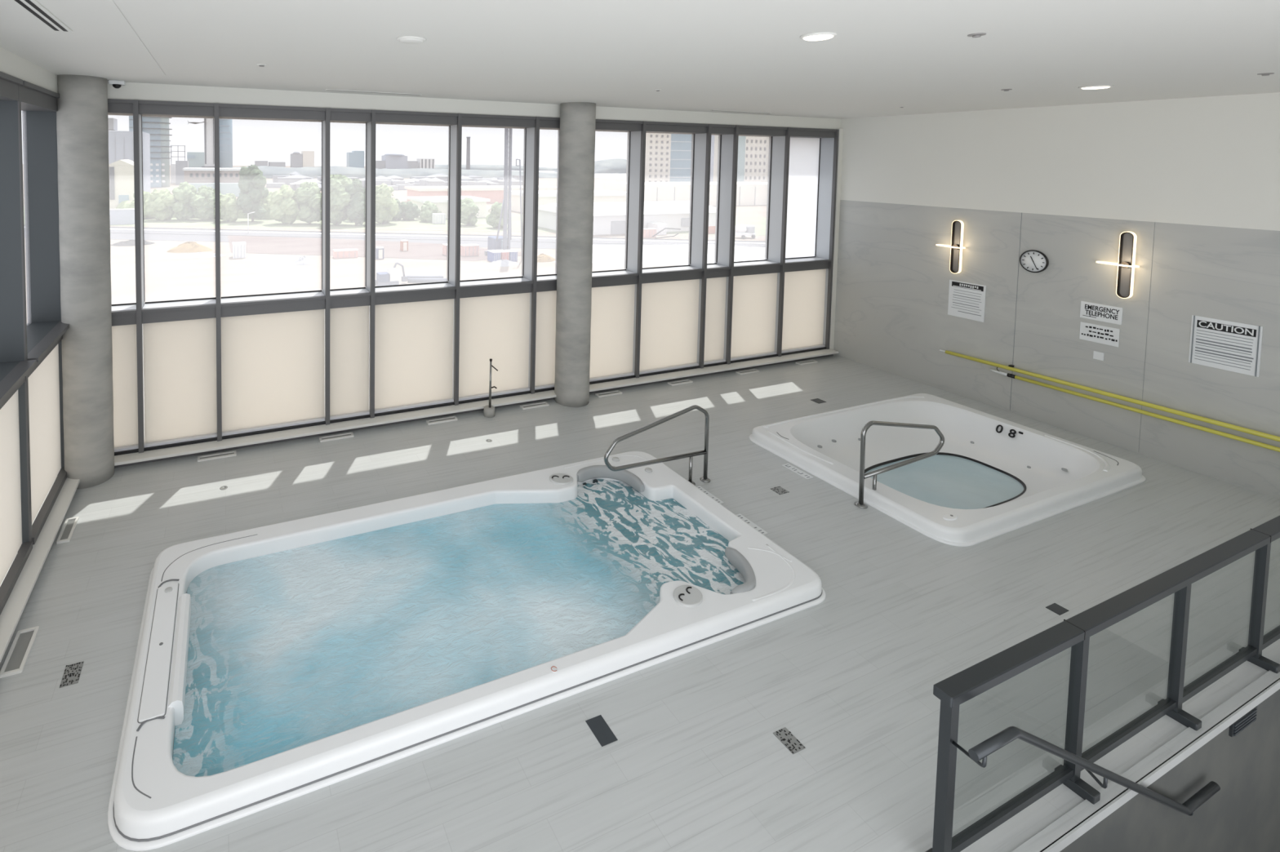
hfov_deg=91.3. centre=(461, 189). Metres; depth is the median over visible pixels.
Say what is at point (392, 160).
building
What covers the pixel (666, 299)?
window
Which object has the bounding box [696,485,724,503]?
depth marker
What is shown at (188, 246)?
debris pile
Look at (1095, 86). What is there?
recessed light
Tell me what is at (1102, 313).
sign
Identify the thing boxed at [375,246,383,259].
portable toilet
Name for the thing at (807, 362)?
floor vent
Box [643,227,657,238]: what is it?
shipping container
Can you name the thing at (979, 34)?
sprinkler
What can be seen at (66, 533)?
floor vent
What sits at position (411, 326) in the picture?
window
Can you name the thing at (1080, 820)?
trim
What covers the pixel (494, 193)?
building
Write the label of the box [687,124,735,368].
window
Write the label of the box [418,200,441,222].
tree
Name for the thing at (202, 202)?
tree
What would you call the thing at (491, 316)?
window
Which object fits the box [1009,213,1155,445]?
trim
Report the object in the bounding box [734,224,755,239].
truck
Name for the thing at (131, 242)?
debris pile
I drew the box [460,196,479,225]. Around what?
tree
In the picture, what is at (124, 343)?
window
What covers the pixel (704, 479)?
pool handrail
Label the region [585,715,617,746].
floor hatch
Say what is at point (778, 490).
floor drain
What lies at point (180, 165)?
building
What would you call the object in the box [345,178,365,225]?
tree
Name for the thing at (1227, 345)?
caution sign
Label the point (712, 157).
building
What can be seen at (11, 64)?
wall
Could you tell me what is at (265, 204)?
tree
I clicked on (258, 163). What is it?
building
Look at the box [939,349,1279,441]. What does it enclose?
pole
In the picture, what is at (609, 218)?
building
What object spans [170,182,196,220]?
tree
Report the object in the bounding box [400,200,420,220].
tree
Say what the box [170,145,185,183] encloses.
building
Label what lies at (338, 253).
skip
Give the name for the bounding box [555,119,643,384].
window
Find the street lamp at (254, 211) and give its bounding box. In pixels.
[247,211,254,233]
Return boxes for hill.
[232,165,557,178]
[435,164,557,170]
[552,158,626,173]
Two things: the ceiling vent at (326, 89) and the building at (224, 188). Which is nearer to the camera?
the ceiling vent at (326, 89)
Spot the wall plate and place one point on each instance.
(1096, 355)
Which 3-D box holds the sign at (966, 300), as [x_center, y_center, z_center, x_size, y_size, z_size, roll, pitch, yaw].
[8.668,1.902,10.316,0.017,0.620,0.540,0,3,-22]
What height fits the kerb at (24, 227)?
0.300 m
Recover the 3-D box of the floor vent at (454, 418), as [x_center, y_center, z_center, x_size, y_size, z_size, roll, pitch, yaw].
[-0.303,3.521,9.173,0.480,0.022,0.120,0,3,-22]
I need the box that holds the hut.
[232,241,245,258]
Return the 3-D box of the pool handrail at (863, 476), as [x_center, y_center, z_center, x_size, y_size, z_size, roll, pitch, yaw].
[5.343,3.200,7.275,1.548,0.991,0.132,0,3,-22]
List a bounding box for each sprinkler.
[256,63,266,66]
[967,32,986,37]
[1257,72,1274,75]
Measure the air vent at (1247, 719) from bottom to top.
0.100 m
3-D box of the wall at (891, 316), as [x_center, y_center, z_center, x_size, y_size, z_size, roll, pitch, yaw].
[10.014,2.785,7.177,0.150,7.940,12.630,0,3,-22]
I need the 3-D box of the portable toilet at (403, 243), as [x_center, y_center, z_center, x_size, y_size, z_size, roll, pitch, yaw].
[-12.467,11.985,130.109,1.600,2.450,1.600,0,3,-22]
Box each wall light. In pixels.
[935,220,965,273]
[1095,231,1139,298]
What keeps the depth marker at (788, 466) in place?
on the floor
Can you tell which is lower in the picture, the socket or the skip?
the socket
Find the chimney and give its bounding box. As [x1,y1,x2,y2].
[466,137,470,169]
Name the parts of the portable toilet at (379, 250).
door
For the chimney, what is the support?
on the ground
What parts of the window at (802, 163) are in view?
pane, panel rail, rail, frosted panel, sill, sill, head panel, head rail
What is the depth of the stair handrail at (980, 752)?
3.48 m
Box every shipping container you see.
[431,213,445,224]
[442,244,447,255]
[460,244,479,256]
[487,249,501,262]
[495,249,509,260]
[504,248,517,262]
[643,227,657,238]
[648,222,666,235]
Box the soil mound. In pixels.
[484,259,519,266]
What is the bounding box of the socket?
[219,485,227,489]
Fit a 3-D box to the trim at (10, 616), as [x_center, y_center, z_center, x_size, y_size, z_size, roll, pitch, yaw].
[-3.202,3.686,3.490,0.190,0.035,8.460,0,3,-22]
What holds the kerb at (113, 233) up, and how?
on the road
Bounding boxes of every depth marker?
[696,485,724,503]
[736,513,768,534]
[782,463,813,479]
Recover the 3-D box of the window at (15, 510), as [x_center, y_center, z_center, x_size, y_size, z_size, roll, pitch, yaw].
[-4.086,1.293,5.079,0.460,4.600,1.550,0,3,-22]
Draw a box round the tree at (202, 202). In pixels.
[188,185,222,221]
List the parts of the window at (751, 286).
panel rail, frosted panel, rail, sill, sill, head panel, head rail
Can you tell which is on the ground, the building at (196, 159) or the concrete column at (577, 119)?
the building at (196, 159)
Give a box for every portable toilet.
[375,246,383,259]
[400,239,408,251]
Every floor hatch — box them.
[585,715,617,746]
[811,398,826,403]
[1045,603,1069,615]
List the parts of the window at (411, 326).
panel rail, frosted panel, sill, rail, sill, head panel, head rail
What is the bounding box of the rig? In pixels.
[484,128,512,255]
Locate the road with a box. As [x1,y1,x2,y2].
[24,225,764,248]
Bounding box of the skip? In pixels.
[333,248,358,258]
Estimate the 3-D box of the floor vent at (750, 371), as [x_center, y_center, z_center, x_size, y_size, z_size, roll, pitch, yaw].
[5.458,3.472,11.464,0.480,0.022,0.120,0,3,-22]
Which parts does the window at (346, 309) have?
sill, frosted panel, panel rail, rail, sill, head rail, head panel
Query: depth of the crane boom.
155.87 m
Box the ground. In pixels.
[22,164,766,401]
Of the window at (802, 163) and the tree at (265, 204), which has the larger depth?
the tree at (265, 204)
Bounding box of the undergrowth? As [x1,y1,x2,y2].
[115,200,393,220]
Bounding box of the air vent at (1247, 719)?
[1228,706,1257,737]
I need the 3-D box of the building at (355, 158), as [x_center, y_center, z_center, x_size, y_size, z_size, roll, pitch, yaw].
[-162.008,-43.996,913.836,23.000,30.500,20.000,0,3,-22]
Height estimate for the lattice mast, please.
20.170 m
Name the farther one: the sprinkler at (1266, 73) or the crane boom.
the crane boom
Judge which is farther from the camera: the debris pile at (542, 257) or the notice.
the debris pile at (542, 257)
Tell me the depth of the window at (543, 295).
10.05 m
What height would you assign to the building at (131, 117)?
76.000 m
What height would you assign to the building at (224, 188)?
6.500 m
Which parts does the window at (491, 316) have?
panel rail, frosted panel, sill, rail, sill, head panel, head rail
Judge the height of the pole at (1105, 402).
0.142 m
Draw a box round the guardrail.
[925,515,1279,851]
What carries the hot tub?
in the floor
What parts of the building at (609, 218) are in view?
loading door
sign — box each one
[947,280,986,322]
[1080,301,1123,324]
[1188,315,1262,377]
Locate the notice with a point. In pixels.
(1103, 335)
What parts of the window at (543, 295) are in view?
panel rail, rail, frosted panel, sill, sill, head rail, head panel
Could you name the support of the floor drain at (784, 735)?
on the floor
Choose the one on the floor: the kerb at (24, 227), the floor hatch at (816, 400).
the floor hatch at (816, 400)
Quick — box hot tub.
[749,393,1146,546]
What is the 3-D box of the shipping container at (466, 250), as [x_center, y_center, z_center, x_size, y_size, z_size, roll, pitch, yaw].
[1.614,12.542,124.753,3.500,2.220,2.100,0,3,-22]
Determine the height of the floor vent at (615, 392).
0.022 m
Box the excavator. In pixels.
[375,262,407,286]
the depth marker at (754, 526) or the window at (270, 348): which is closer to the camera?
the depth marker at (754, 526)
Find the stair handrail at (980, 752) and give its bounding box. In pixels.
[952,726,1220,816]
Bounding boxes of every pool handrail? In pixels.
[604,404,710,485]
[854,421,944,508]
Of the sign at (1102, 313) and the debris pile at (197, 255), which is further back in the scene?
the debris pile at (197, 255)
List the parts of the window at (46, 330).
head panel, head rail, sill, frosted panel, sill, rail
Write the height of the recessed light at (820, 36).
0.026 m
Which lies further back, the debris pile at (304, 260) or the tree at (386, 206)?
the tree at (386, 206)
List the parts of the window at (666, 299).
panel rail, frosted panel, rail, sill, sill, head panel, head rail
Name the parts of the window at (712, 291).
panel rail, frosted panel, rail, sill, sill, head panel, head rail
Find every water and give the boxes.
[172,479,745,777]
[865,454,1023,509]
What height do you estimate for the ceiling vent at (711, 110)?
0.010 m
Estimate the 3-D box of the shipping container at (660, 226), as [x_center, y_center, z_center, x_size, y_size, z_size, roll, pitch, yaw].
[53.787,10.680,165.362,3.100,3.020,4.100,0,3,-22]
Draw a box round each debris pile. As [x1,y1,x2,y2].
[110,239,155,246]
[166,241,212,253]
[169,252,225,258]
[292,255,315,265]
[537,253,555,262]
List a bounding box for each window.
[0,71,36,614]
[20,80,69,544]
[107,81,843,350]
[107,98,138,455]
[107,102,768,441]
[133,99,217,453]
[321,107,371,425]
[364,109,457,417]
[447,113,536,405]
[521,116,559,394]
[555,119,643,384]
[624,120,708,377]
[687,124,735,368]
[714,124,787,364]
[764,127,839,356]
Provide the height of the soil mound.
1.144 m
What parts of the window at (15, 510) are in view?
head panel, sill, frosted panel, head rail, rail, sill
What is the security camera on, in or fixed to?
attached to the ceiling
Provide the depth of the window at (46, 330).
7.05 m
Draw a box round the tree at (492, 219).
[485,201,507,228]
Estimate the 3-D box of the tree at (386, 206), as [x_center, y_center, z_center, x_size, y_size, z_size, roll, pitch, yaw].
[-23.856,4.216,182.567,9.940,12.589,9.064,0,3,-22]
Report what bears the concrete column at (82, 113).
on the floor
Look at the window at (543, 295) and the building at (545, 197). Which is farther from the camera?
the building at (545, 197)
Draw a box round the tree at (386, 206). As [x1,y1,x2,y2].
[375,182,399,223]
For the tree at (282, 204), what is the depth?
175.98 m
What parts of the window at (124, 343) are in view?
head rail, head panel, sill, sill, frosted panel, panel rail, rail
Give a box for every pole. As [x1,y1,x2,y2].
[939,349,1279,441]
[990,367,1279,452]
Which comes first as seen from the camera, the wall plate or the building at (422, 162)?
the wall plate
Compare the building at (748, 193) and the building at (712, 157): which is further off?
the building at (712, 157)
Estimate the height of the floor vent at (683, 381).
0.022 m
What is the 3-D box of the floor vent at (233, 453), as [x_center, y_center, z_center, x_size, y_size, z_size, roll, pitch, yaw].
[-3.258,3.546,7.998,0.480,0.022,0.120,0,3,-22]
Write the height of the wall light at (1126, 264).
0.950 m
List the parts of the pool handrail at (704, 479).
support leg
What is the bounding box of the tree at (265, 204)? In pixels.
[260,191,272,210]
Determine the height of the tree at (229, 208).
9.278 m
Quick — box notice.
[1079,321,1119,346]
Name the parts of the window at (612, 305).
panel rail, frosted panel, rail, sill, sill, head panel, head rail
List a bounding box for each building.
[107,117,151,193]
[108,159,134,208]
[128,115,133,131]
[142,115,172,187]
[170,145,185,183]
[175,160,188,184]
[182,167,240,182]
[186,151,204,167]
[188,182,240,196]
[201,118,232,168]
[227,235,521,261]
[254,160,267,166]
[268,161,285,167]
[290,151,302,167]
[301,151,314,167]
[346,151,364,168]
[375,151,417,168]
[404,185,556,203]
[406,195,490,218]
[416,158,435,168]
[507,189,626,213]
[537,200,715,235]
[603,182,767,206]
[626,133,671,182]
[669,133,691,182]
[710,135,714,182]
[713,135,768,182]
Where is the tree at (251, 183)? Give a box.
[236,164,268,222]
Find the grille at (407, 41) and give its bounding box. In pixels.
[399,38,423,44]
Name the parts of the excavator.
arm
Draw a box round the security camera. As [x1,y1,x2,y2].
[108,80,125,88]
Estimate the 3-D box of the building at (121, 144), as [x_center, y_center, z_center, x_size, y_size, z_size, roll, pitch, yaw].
[-156.719,-14.003,276.056,21.000,36.000,30.500,0,3,-22]
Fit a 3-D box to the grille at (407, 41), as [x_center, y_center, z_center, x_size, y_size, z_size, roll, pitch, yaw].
[-0.388,-1.151,4.631,0.189,0.025,0.189,0,3,-22]
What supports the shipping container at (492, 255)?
on the ground
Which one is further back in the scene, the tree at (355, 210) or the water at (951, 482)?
the tree at (355, 210)
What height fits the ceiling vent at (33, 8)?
0.010 m
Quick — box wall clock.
[1019,249,1048,272]
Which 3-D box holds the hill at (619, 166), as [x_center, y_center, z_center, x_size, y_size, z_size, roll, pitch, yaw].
[271.385,-42.964,1075.678,180.000,26.334,120.000,0,3,-22]
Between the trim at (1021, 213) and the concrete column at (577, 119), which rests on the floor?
the concrete column at (577, 119)
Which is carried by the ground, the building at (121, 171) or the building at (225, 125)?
the building at (225, 125)
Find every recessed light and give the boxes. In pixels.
[800,31,836,40]
[1078,84,1113,89]
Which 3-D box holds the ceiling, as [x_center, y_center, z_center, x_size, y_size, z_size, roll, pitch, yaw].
[3.551,-1.161,4.523,14.360,0.100,12.890,0,3,-22]
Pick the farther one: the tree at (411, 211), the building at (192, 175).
the building at (192, 175)
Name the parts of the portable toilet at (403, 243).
door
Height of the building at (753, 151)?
59.000 m
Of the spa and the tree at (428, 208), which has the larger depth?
the tree at (428, 208)
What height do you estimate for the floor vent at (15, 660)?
0.022 m
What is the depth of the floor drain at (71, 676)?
4.62 m
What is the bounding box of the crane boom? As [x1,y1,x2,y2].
[652,227,680,238]
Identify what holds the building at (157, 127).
on the ground
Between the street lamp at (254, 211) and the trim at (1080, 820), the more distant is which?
the street lamp at (254, 211)
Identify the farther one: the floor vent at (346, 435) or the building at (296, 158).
the building at (296, 158)
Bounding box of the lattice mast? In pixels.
[515,159,522,246]
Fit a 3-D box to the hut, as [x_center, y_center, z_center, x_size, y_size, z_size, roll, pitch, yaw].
[-44.257,11.972,119.391,2.500,2.820,3.100,0,3,-22]
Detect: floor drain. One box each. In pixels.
[59,661,84,688]
[770,486,789,494]
[773,727,805,754]
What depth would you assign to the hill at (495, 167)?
1160.35 m
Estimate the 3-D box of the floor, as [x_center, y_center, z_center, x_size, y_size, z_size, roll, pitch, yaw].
[2.674,3.682,6.940,13.680,0.001,6.920,0,3,-22]
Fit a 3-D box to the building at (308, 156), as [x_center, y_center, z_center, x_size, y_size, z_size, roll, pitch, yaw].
[-227.757,-42.687,887.731,16.500,29.000,20.000,0,3,-22]
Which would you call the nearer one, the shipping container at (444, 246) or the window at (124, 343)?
the window at (124, 343)
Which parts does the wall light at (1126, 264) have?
plate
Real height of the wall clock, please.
0.356 m
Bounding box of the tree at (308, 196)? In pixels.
[294,181,321,223]
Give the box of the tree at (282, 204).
[266,184,299,224]
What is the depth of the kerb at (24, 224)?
160.15 m
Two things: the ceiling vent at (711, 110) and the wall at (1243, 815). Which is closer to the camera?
the wall at (1243, 815)
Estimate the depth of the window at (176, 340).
8.01 m
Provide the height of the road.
0.300 m
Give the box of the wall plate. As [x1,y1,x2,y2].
[1093,351,1104,360]
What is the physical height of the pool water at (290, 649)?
1.000 m
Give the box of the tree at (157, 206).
[143,188,175,221]
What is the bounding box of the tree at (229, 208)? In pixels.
[213,193,242,222]
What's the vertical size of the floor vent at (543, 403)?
0.022 m
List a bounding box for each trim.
[0,477,79,662]
[102,0,165,75]
[114,349,838,466]
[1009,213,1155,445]
[1011,663,1279,851]
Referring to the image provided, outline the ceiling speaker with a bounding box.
[396,35,426,44]
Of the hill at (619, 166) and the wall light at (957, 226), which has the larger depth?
the hill at (619, 166)
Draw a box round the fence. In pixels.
[707,226,715,234]
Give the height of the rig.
30.000 m
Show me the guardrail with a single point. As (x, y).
(1075, 632)
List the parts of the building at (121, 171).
doorway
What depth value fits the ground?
108.76 m
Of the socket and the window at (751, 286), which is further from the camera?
the window at (751, 286)
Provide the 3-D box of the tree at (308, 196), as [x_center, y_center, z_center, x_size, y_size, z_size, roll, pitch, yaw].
[-45.385,3.910,179.890,10.623,12.914,10.615,0,3,-22]
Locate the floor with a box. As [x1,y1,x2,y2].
[0,355,1279,851]
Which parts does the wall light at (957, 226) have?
plate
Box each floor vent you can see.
[0,626,39,678]
[56,516,79,544]
[197,450,236,462]
[319,431,354,442]
[426,415,457,425]
[520,401,549,409]
[595,390,622,397]
[667,378,693,386]
[735,368,759,374]
[795,360,817,364]
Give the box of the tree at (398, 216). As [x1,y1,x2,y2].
[391,198,403,220]
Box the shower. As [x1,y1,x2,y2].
[484,358,497,417]
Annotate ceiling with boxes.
[0,0,1279,119]
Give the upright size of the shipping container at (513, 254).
2.020 m
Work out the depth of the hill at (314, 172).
607.22 m
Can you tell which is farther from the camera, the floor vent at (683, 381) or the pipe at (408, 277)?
the pipe at (408, 277)
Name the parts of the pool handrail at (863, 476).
support leg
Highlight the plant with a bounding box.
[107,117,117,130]
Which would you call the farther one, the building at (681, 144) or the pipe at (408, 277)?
the building at (681, 144)
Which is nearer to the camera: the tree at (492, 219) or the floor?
the floor
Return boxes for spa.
[107,451,826,851]
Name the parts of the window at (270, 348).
sill, head rail, head panel, sill, frosted panel, panel rail, rail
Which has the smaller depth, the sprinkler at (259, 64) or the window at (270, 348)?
the sprinkler at (259, 64)
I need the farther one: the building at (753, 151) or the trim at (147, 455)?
the building at (753, 151)
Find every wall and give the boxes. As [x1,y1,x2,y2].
[0,47,57,586]
[109,208,134,224]
[833,92,1279,499]
[1059,688,1279,851]
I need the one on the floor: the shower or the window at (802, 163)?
the shower
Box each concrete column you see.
[56,74,114,488]
[554,102,595,407]
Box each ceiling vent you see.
[9,0,72,31]
[324,88,421,95]
[711,110,771,113]
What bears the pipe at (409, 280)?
on the ground
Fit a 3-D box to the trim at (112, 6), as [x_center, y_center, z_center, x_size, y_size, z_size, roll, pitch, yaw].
[-1.350,-1.021,1.669,0.060,0.006,11.200,0,3,-22]
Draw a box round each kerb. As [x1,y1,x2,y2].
[24,224,765,241]
[24,226,764,244]
[112,232,764,247]
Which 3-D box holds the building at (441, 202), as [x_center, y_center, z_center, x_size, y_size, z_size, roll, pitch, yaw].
[-4.960,5.995,210.150,24.000,6.400,19.000,0,3,-22]
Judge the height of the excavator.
3.428 m
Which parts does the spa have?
filter lid, lid knob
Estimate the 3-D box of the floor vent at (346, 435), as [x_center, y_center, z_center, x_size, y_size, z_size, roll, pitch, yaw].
[-1.790,3.534,8.582,0.480,0.022,0.120,0,3,-22]
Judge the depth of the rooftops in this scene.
427.55 m
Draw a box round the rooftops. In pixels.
[266,171,523,191]
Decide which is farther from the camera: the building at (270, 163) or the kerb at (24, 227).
the building at (270, 163)
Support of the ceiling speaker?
attached to the ceiling
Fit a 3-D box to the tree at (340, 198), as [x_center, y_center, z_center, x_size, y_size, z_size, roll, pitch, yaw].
[-36.773,2.967,176.190,9.732,15.380,11.160,0,3,-22]
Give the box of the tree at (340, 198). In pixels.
[320,173,352,225]
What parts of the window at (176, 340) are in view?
head rail, head panel, sill, sill, frosted panel, rail, panel rail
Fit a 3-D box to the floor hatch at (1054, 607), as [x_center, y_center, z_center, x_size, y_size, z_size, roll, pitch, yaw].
[5.381,3.789,5.426,0.150,0.004,0.100,0,3,-22]
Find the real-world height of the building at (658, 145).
78.000 m
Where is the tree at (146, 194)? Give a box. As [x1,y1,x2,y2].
[128,191,151,218]
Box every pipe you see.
[406,275,443,278]
[407,278,447,282]
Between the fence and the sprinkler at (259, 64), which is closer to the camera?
the sprinkler at (259, 64)
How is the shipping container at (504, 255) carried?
on the ground

